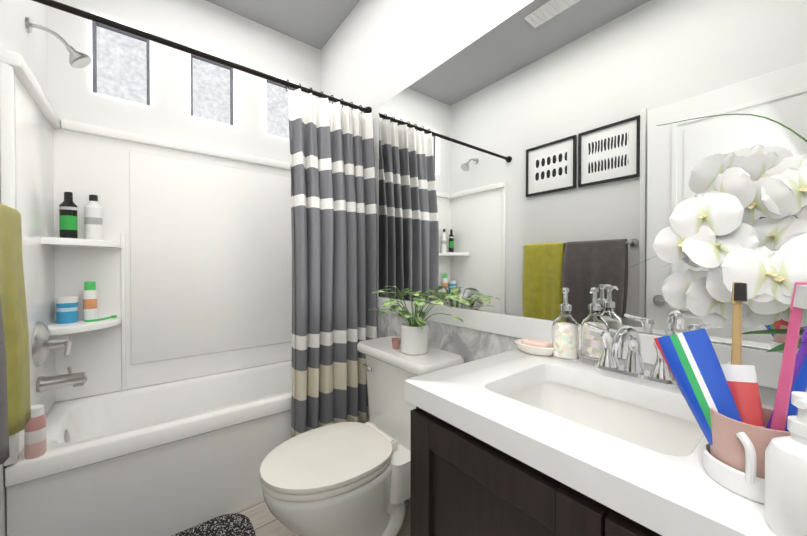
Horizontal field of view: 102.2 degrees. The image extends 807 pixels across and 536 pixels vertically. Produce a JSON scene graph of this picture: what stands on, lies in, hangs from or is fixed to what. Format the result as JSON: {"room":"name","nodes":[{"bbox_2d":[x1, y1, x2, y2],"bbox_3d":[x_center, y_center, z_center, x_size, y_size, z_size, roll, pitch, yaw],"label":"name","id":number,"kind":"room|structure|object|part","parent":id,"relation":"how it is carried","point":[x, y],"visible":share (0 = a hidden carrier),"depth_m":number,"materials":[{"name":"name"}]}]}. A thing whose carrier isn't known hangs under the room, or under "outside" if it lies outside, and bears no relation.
{"room":"bathroom","nodes":[
{"label":"bathroom","id":0,"kind":"room"},
{"bbox_2d":[0,0,46,535],"bbox_3d":[-0.980,-0.235,0.539,0.120,2.720,2.740,0,1,-38],"label":"wall","id":1,"kind":"structure","parent":0,"point":[17,37],"depth_m":1.26,"materials":[{"name":"white paint"}]},
{"bbox_2d":[25,17,91,67],"bbox_3d":[-1.429,-0.927,1.356,0.190,0.144,0.084,0,1,-38],"label":"shower head","id":2,"kind":"object","parent":1,"relation":"attached to","point":[77,59],"visible":1,"depth_m":1.36},
{"bbox_2d":[32,0,371,112],"bbox_3d":[-0.742,-0.897,1.450,1.383,0.052,0.052,0,1,-38],"label":"curtain rod","id":3,"kind":"object","parent":1,"relation":"attached to","point":[101,20],"visible":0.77,"depth_m":1.32,"materials":[{"name":"black metal"}]},
{"bbox_2d":[286,79,376,436],"bbox_3d":[-0.356,-0.051,1.687,0.470,1.734,0.159,0,1,-38],"label":"shower curtain","id":4,"kind":"object","parent":3,"relation":"hanging from","point":[334,233],"visible":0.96,"depth_m":1.64,"materials":[{"name":"grey fabric"}]},
{"bbox_2d":[47,0,320,162],"bbox_3d":[-1.194,-0.247,2.034,1.385,2.720,0.120,0,1,-38],"label":"wall","id":5,"kind":"structure","parent":0,"point":[207,27],"depth_m":1.88,"materials":[{"name":"white paint"}]},
{"bbox_2d":[92,21,149,105],"bbox_3d":[-1.535,-1.095,1.777,0.235,0.400,0.035,0,1,-38],"label":"window","id":6,"kind":"structure","parent":5,"relation":"in","point":[121,66],"depth_m":1.78,"materials":[{"name":"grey glass"}]},
{"bbox_2d":[0,49,291,465],"bbox_3d":[-0.957,-0.036,1.733,1.384,1.360,0.648,0,1,-38],"label":"wall surround","id":7,"kind":"object","parent":5,"relation":"attached to","point":[192,277],"visible":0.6,"depth_m":1.76,"materials":[{"name":"plastic"}]},
{"bbox_2d":[32,321,71,366],"bbox_3d":[-1.441,0.309,1.350,0.103,0.184,0.195,0,1,-38],"label":"shower valve","id":8,"kind":"object","parent":7,"relation":"attached to","point":[45,342],"visible":1,"depth_m":1.31,"materials":[{"name":"silver metal"}]},
{"bbox_2d":[37,366,87,391],"bbox_3d":[-1.429,0.461,1.368,0.142,0.091,0.064,0,1,-38],"label":"tub spout","id":9,"kind":"object","parent":7,"relation":"attached to","point":[70,378],"visible":1,"depth_m":1.35,"materials":[{"name":"silver metal"}]},
{"bbox_2d":[41,237,121,247],"bbox_3d":[-1.500,-0.118,1.536,0.245,0.030,0.245,0,1,-38],"label":"wall shelf","id":10,"kind":"object","parent":7,"relation":"attached to","point":[62,242],"visible":1,"depth_m":1.48,"materials":[{"name":"plastic"}]},
{"bbox_2d":[59,192,77,237],"bbox_3d":[-1.584,-0.246,1.539,0.068,0.225,0.044,0,0,-8],"label":"shampoo bottle","id":11,"kind":"object","parent":10,"relation":"on","point":[68,224],"visible":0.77,"depth_m":1.52,"materials":[{"name":"black plastic"}]},
{"bbox_2d":[84,195,102,239],"bbox_3d":[-1.525,-0.246,1.601,0.068,0.225,0.044,0,0,-18],"label":"bottle","id":12,"kind":"object","parent":10,"relation":"on","point":[93,223],"visible":0.81,"depth_m":1.59,"materials":[{"name":"white plastic"}]},
{"bbox_2d":[48,317,121,334],"bbox_3d":[-1.500,0.272,1.540,0.245,0.030,0.245,0,1,-38],"label":"wall shelf","id":13,"kind":"object","parent":7,"relation":"attached to","point":[55,328],"visible":0.88,"depth_m":1.48,"materials":[{"name":"plastic"}]},
{"bbox_2d":[56,296,77,323],"bbox_3d":[-1.582,0.197,1.531,0.074,0.120,0.074,0,1,-38],"label":"jar","id":14,"kind":"object","parent":13,"relation":"on","point":[66,309],"visible":1,"depth_m":1.51,"materials":[{"name":"blue plastic"}]},
{"bbox_2d":[83,281,96,320],"bbox_3d":[-1.538,0.161,1.597,0.052,0.190,0.052,0,1,-38],"label":"lotion bottle","id":15,"kind":"object","parent":13,"relation":"on","point":[89,301],"visible":0.88,"depth_m":1.58,"materials":[{"name":"white plastic"}]},
{"bbox_2d":[85,315,116,321],"bbox_3d":[-1.476,0.247,1.589,0.112,0.017,0.070,0,1,-38],"label":"razor","id":16,"kind":"object","parent":13,"relation":"on","point":[109,317],"visible":0.98,"depth_m":1.58,"materials":[{"name":"green plastic"}]},
{"bbox_2d":[191,54,232,124],"bbox_3d":[-1.200,-1.097,2.039,0.235,0.400,0.035,0,1,-38],"label":"window","id":17,"kind":"structure","parent":5,"relation":"in","point":[211,91],"depth_m":2.05,"materials":[{"name":"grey glass"}]},
{"bbox_2d":[267,80,296,138],"bbox_3d":[-0.865,-1.099,2.300,0.235,0.400,0.035,0,1,-38],"label":"window","id":18,"kind":"structure","parent":5,"relation":"in","point":[277,113],"depth_m":2.30,"materials":[{"name":"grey glass"}]},
{"bbox_2d":[206,0,359,49],"bbox_3d":[-0.387,-1.648,0.991,1.625,0.100,2.740,0,1,-38],"label":"ceiling","id":19,"kind":"structure","parent":0,"point":[316,23],"depth_m":2.06,"materials":[{"name":"grey paint"}]},
{"bbox_2d":[229,498,409,535],"bbox_3d":[-0.387,1.171,1.014,1.625,0.100,2.740,0,1,-38],"label":"floor","id":20,"kind":"structure","parent":0,"point":[263,519],"depth_m":1.44,"materials":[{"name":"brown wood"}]},
{"bbox_2d":[5,360,364,535],"bbox_3d":[-0.958,0.880,1.741,1.379,0.470,0.642,0,1,-38],"label":"bathtub","id":21,"kind":"object","parent":20,"relation":"on","point":[171,458],"visible":0.67,"depth_m":1.38,"materials":[{"name":"ceramic"}]},
{"bbox_2d":[24,404,46,458],"bbox_3d":[-1.276,0.565,1.128,0.052,0.170,0.052,0,1,-38],"label":"bottle","id":22,"kind":"object","parent":21,"relation":"on","point":[35,443],"visible":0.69,"depth_m":1.11,"materials":[{"name":"pink plastic"}]},
{"bbox_2d":[172,513,255,535],"bbox_3d":[-0.815,1.107,1.061,0.676,0.026,0.597,0,1,-38],"label":"rug","id":23,"kind":"object","parent":20,"relation":"on","point":[234,524],"visible":0.96,"depth_m":1.37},
{"bbox_2d":[259,336,463,535],"bbox_3d":[-0.180,0.735,1.274,0.717,0.766,0.500,0,1,-38],"label":"toilet","id":24,"kind":"object","parent":20,"relation":"on","point":[345,479],"visible":0.9,"depth_m":1.18,"materials":[{"name":"ceramic"}]},
{"bbox_3d":[-0.281,0.705,1.195,0.456,0.020,0.378,0,1,-38],"label":"seat","id":25,"kind":"part","parent":24,"relation":"part of","materials":[{"name":"plastic"}]},
{"bbox_3d":[-0.271,0.689,1.202,0.485,0.050,0.382,0,1,-38],"label":"seat lid","id":26,"kind":"part","parent":24,"relation":"part of","materials":[{"name":"plastic"}]},
{"bbox_3d":[-0.155,0.448,1.466,0.025,0.024,0.075,0,1,-38],"label":"lever","id":27,"kind":"part","parent":24,"relation":"part of","materials":[{"name":"silver metal"}]},
{"bbox_3d":[0.016,0.571,1.426,0.193,0.355,0.450,0,1,-38],"label":"tank","id":28,"kind":"part","parent":24,"relation":"part of","materials":[{"name":"ceramic"}]},
{"bbox_2d":[391,338,400,348],"bbox_3d":[-0.032,0.331,1.425,0.045,0.040,0.044,0,1,-38],"label":"clay cup","id":29,"kind":"object","parent":24,"relation":"on","point":[396,342],"visible":0.94,"depth_m":1.41,"materials":[{"name":"pink ceramic"}]},
{"bbox_3d":[0.011,0.372,1.421,0.232,0.042,0.500,0,1,-38],"label":"tank lid","id":30,"kind":"part","parent":24,"relation":"part of","materials":[{"name":"ceramic"}]},
{"bbox_2d":[369,286,469,354],"bbox_3d":[0.023,0.214,1.325,0.283,0.274,0.458,0,1,-38],"label":"potted plant","id":31,"kind":"object","parent":24,"relation":"on","point":[414,337],"visible":1,"depth_m":1.31,"materials":[{"name":"green plant"}]},
{"bbox_3d":[0.046,0.293,1.358,0.118,0.116,0.118,0,1,-38],"label":"pot","id":32,"kind":"part","parent":31,"relation":"part of","materials":[{"name":"ceramic"}]},
{"bbox_2d":[405,323,797,535],"bbox_3d":[0.452,0.624,0.576,0.593,0.999,0.778,0,1,-38],"label":"bathroom vanity","id":33,"kind":"object","parent":20,"relation":"on","point":[519,442],"visible":0.9,"depth_m":0.57,"materials":[{"name":"white stone"}]},
{"bbox_2d":[515,338,552,355],"bbox_3d":[0.381,0.225,0.933,0.092,0.034,0.128,0,1,-38],"label":"soap dish","id":34,"kind":"object","parent":33,"relation":"on","point":[532,346],"visible":0.88,"depth_m":0.91,"materials":[{"name":"ceramic"}]},
{"bbox_2d":[552,287,578,360],"bbox_3d":[0.432,0.147,0.872,0.074,0.190,0.066,0,1,-38],"label":"soap dispenser","id":35,"kind":"object","parent":33,"relation":"on","point":[565,335],"visible":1,"depth_m":0.85,"materials":[{"name":"clear glass"}]},
{"bbox_3d":[0.436,0.178,0.875,0.066,0.128,0.066,0,1,-38],"label":"glass","id":36,"kind":"part","parent":35,"relation":"part of","materials":[{"name":"clear glass"}]},
{"bbox_2d":[581,287,608,359],"bbox_3d":[0.514,0.147,0.879,0.076,0.190,0.066,0,1,-38],"label":"soap dispenser","id":37,"kind":"object","parent":33,"relation":"on","point":[591,344],"visible":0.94,"depth_m":0.86,"materials":[{"name":"clear glass"}]},
{"bbox_3d":[0.518,0.178,0.883,0.066,0.128,0.066,0,1,-38],"label":"glass","id":38,"kind":"part","parent":37,"relation":"part of","materials":[{"name":"clear glass"}]},
{"bbox_2d":[508,382,703,455],"bbox_3d":[0.364,0.356,0.627,0.294,0.132,0.349,0,1,-38],"label":"sink","id":39,"kind":"object","parent":33,"relation":"in","point":[657,428],"depth_m":0.71,"materials":[{"name":"ceramic"}]},
{"bbox_2d":[586,323,678,387],"bbox_3d":[0.483,0.184,0.703,0.143,0.120,0.217,0,1,-38],"label":"faucet","id":40,"kind":"object","parent":33,"relation":"on","point":[633,374],"depth_m":0.71,"materials":[{"name":"silver metal"}]},
{"bbox_2d":[631,114,806,351],"bbox_3d":[0.625,-0.048,0.540,0.263,0.586,0.458,0,1,-38],"label":"orchid arrangement","id":41,"kind":"object","parent":33,"relation":"on","point":[722,232],"visible":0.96,"depth_m":0.56,"materials":[{"name":"plant"}]},
{"bbox_2d":[654,282,806,504],"bbox_3d":[0.393,0.129,0.388,0.112,0.233,0.157,0,1,-38],"label":"toothbrush holder","id":42,"kind":"object","parent":33,"relation":"on","point":[740,426],"visible":0.77,"depth_m":0.38,"materials":[{"name":"ceramic"}]},
{"bbox_2d":[709,407,790,478],"bbox_3d":[0.402,0.201,0.371,0.079,0.066,0.079,0,1,-38],"label":"cup","id":43,"kind":"object","parent":42,"relation":"on","point":[731,429],"depth_m":0.36,"materials":[{"name":"pink ceramic"}]},
{"bbox_2d":[764,391,806,535],"bbox_3d":[0.371,0.181,0.296,0.056,0.132,0.056,0,1,-38],"label":"soap dispenser","id":44,"kind":"object","parent":33,"relation":"on","point":[785,511],"visible":1,"depth_m":0.29,"materials":[{"name":"white ceramic"}]},
{"bbox_2d":[321,0,782,422],"bbox_3d":[0.205,-0.242,1.466,0.120,2.720,2.740,0,1,-38],"label":"wall","id":45,"kind":"structure","parent":0,"point":[376,55],"depth_m":1.70,"materials":[{"name":"white paint"}]},
{"bbox_2d":[366,310,519,421],"bbox_3d":[0.114,0.678,1.486,0.008,0.880,1.068,0,1,-38],"label":"backsplash","id":46,"kind":"structure","parent":45,"relation":"attached to","point":[468,345],"depth_m":1.34,"materials":[{"name":"stone"}]},
{"bbox_2d":[377,297,806,391],"bbox_3d":[0.352,0.202,1.173,0.014,0.074,1.848,0,1,-38],"label":"trim","id":47,"kind":"structure","parent":45,"relation":"attached to","point":[766,364],"depth_m":1.06,"materials":[{"name":"white stone"}]},
{"bbox_2d":[379,0,806,351],"bbox_3d":[0.395,-0.358,1.120,0.006,1.043,1.716,0,1,-38],"label":"mirror","id":48,"kind":"object","parent":45,"relation":"attached to","point":[534,159],"visible":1,"depth_m":0.96,"materials":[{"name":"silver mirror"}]},
{"bbox_3d":[-0.927,-0.145,0.631,0.074,0.052,0.768,0,1,-38],"label":"towel rail","id":49,"kind":"object","parent":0,"visible":0},
{"bbox_2d":[0,298,8,464],"bbox_3d":[-0.790,0.118,0.542,0.105,0.574,0.373,0,1,-38],"label":"towel","id":50,"kind":"object","parent":49,"relation":"hanging from","point":[4,446],"visible":1,"depth_m":0.68,"materials":[{"name":"fabric"}]},
{"bbox_2d":[0,203,30,435],"bbox_3d":[-1.015,0.131,0.809,0.080,0.604,0.325,0,1,-38],"label":"towel","id":51,"kind":"object","parent":49,"relation":"hanging from","point":[14,305],"visible":0.85,"depth_m":0.86,"materials":[{"name":"yellow fabric"}]}
]}

